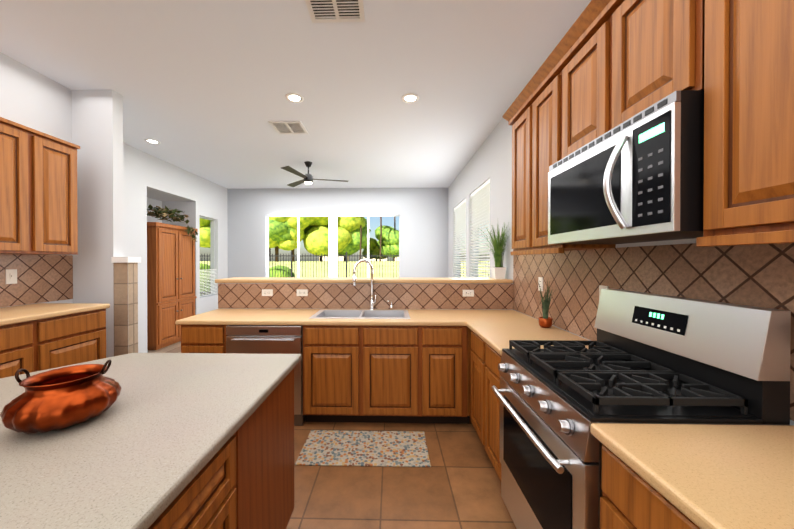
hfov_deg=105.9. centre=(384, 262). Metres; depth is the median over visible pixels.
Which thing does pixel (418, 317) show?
countertop
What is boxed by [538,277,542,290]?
electrical outlet
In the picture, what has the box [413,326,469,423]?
base cabinet
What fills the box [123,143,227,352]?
wall
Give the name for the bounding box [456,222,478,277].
window
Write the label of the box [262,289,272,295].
outlet
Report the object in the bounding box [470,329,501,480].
base cabinet
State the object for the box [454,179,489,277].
window blinds
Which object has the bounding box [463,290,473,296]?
outlet
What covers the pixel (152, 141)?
recessed light
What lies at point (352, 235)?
trees
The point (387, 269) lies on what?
lawn
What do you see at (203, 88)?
ceiling
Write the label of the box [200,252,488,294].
fence
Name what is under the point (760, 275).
backsplash
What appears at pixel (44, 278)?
backsplash
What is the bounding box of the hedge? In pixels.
[200,263,293,293]
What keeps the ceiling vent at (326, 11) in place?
in the ceiling
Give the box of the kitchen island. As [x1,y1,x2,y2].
[148,368,293,528]
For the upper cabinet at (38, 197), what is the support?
attached to the wall at (33, 99)
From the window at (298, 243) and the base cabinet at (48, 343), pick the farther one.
the window at (298, 243)
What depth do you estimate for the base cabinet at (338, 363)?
2.53 m
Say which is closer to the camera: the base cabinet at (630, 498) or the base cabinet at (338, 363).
the base cabinet at (630, 498)
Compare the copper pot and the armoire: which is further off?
the armoire
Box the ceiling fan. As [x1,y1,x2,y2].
[281,161,347,186]
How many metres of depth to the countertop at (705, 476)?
0.74 m
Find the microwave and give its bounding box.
[548,90,703,243]
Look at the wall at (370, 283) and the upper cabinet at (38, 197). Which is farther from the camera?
the wall at (370, 283)
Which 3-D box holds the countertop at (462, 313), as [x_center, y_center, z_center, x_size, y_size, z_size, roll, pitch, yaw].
[1.006,0.509,2.813,0.647,0.039,0.360,0,0,1]
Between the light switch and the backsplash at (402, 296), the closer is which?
the light switch
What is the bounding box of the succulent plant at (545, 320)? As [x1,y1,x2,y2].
[537,281,557,327]
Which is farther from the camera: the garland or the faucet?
the garland
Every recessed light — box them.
[144,139,160,143]
[285,93,303,102]
[401,93,418,102]
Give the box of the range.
[491,289,790,528]
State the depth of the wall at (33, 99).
2.57 m
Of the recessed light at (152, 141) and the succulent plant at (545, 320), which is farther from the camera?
the recessed light at (152, 141)
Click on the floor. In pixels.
(456, 484)
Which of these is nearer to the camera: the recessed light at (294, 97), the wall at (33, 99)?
the wall at (33, 99)
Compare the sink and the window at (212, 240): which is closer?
the sink
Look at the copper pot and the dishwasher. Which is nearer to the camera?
the copper pot
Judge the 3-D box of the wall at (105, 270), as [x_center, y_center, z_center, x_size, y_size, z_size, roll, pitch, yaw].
[-3.116,-0.126,2.930,1.360,3.050,0.150,0,0,1]
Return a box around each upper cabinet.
[0,117,35,254]
[36,130,79,254]
[510,64,615,251]
[558,0,693,160]
[694,0,793,243]
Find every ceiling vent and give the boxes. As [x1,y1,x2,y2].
[268,121,308,133]
[305,0,364,22]
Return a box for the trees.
[200,217,398,261]
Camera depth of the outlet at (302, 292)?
3.15 m
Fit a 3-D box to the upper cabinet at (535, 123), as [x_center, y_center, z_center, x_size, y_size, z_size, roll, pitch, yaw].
[1.154,-0.606,2.036,0.319,1.039,0.687,0,0,1]
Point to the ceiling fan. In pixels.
(308, 179)
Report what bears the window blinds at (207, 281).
attached to the window at (212, 240)
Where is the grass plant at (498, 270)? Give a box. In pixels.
[481,223,510,278]
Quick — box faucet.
[353,260,375,309]
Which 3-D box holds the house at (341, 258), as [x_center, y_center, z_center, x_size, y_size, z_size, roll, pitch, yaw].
[-19.561,-3.048,116.339,10.800,4.990,8.800,0,0,1]
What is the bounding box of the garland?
[147,205,197,244]
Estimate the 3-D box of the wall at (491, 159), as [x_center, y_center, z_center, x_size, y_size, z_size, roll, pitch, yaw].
[1.390,-0.121,1.978,0.150,3.050,9.700,0,0,1]
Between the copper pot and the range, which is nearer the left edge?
the copper pot
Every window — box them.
[200,216,214,296]
[267,215,399,277]
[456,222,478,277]
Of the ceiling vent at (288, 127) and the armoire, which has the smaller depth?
the ceiling vent at (288, 127)
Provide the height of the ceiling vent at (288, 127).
0.012 m
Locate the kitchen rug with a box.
[295,430,430,466]
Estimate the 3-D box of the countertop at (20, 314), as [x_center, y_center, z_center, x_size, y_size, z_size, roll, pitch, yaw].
[-2.715,0.380,1.029,0.637,0.040,3.120,0,0,1]
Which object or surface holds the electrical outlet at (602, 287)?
attached to the backsplash at (760, 275)
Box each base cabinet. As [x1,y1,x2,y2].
[0,320,39,377]
[40,309,105,370]
[181,325,226,352]
[303,329,372,422]
[373,329,420,422]
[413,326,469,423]
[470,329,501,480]
[600,444,699,528]
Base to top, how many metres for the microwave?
0.440 m
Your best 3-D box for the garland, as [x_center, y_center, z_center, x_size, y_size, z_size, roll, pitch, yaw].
[-3.695,-0.648,5.154,0.502,0.639,0.826,0,0,1]
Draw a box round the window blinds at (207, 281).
[200,269,216,296]
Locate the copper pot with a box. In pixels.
[0,360,120,433]
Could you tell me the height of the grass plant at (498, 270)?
0.646 m
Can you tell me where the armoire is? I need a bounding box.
[147,222,197,349]
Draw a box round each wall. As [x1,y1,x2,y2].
[0,52,72,307]
[71,90,140,357]
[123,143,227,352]
[218,283,512,309]
[227,188,447,277]
[448,118,793,424]
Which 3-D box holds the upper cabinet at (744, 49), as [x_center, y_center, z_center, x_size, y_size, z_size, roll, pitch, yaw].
[1.126,-0.598,0.702,0.318,1.039,0.449,0,0,1]
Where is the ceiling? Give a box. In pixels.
[0,0,590,188]
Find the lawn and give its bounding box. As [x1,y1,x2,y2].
[200,261,489,277]
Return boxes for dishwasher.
[226,325,305,425]
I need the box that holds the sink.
[309,310,409,318]
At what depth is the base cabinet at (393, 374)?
2.52 m
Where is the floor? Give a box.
[148,341,515,528]
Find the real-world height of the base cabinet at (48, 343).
1.008 m
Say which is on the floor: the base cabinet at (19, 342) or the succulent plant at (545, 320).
the base cabinet at (19, 342)
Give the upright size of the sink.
0.196 m
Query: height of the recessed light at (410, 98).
0.006 m
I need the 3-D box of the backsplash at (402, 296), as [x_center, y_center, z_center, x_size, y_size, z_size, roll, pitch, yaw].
[-0.217,0.353,3.143,3.106,0.264,0.001,0,0,1]
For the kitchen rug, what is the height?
0.008 m
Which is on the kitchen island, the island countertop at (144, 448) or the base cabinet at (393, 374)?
the island countertop at (144, 448)
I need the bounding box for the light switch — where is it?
[5,269,16,283]
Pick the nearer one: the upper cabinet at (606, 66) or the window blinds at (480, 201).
the upper cabinet at (606, 66)
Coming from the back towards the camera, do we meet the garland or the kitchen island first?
the garland
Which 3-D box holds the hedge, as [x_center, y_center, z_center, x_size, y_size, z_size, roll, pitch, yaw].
[-3.881,0.730,13.670,12.186,1.426,1.874,0,0,1]
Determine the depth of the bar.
3.16 m
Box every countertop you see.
[0,303,109,325]
[0,353,301,528]
[175,309,538,325]
[455,310,529,316]
[463,321,594,355]
[590,423,793,528]
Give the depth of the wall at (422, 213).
6.72 m
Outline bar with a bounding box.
[215,277,512,283]
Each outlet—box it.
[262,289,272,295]
[297,289,307,295]
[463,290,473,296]
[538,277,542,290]
[599,285,607,298]
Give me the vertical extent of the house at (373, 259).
4.990 m
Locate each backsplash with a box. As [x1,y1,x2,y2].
[0,254,72,306]
[218,284,512,308]
[513,243,793,420]
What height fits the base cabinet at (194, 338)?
0.868 m
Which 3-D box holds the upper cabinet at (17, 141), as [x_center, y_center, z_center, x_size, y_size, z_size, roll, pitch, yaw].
[-2.841,-0.539,2.091,0.338,0.945,0.350,0,0,1]

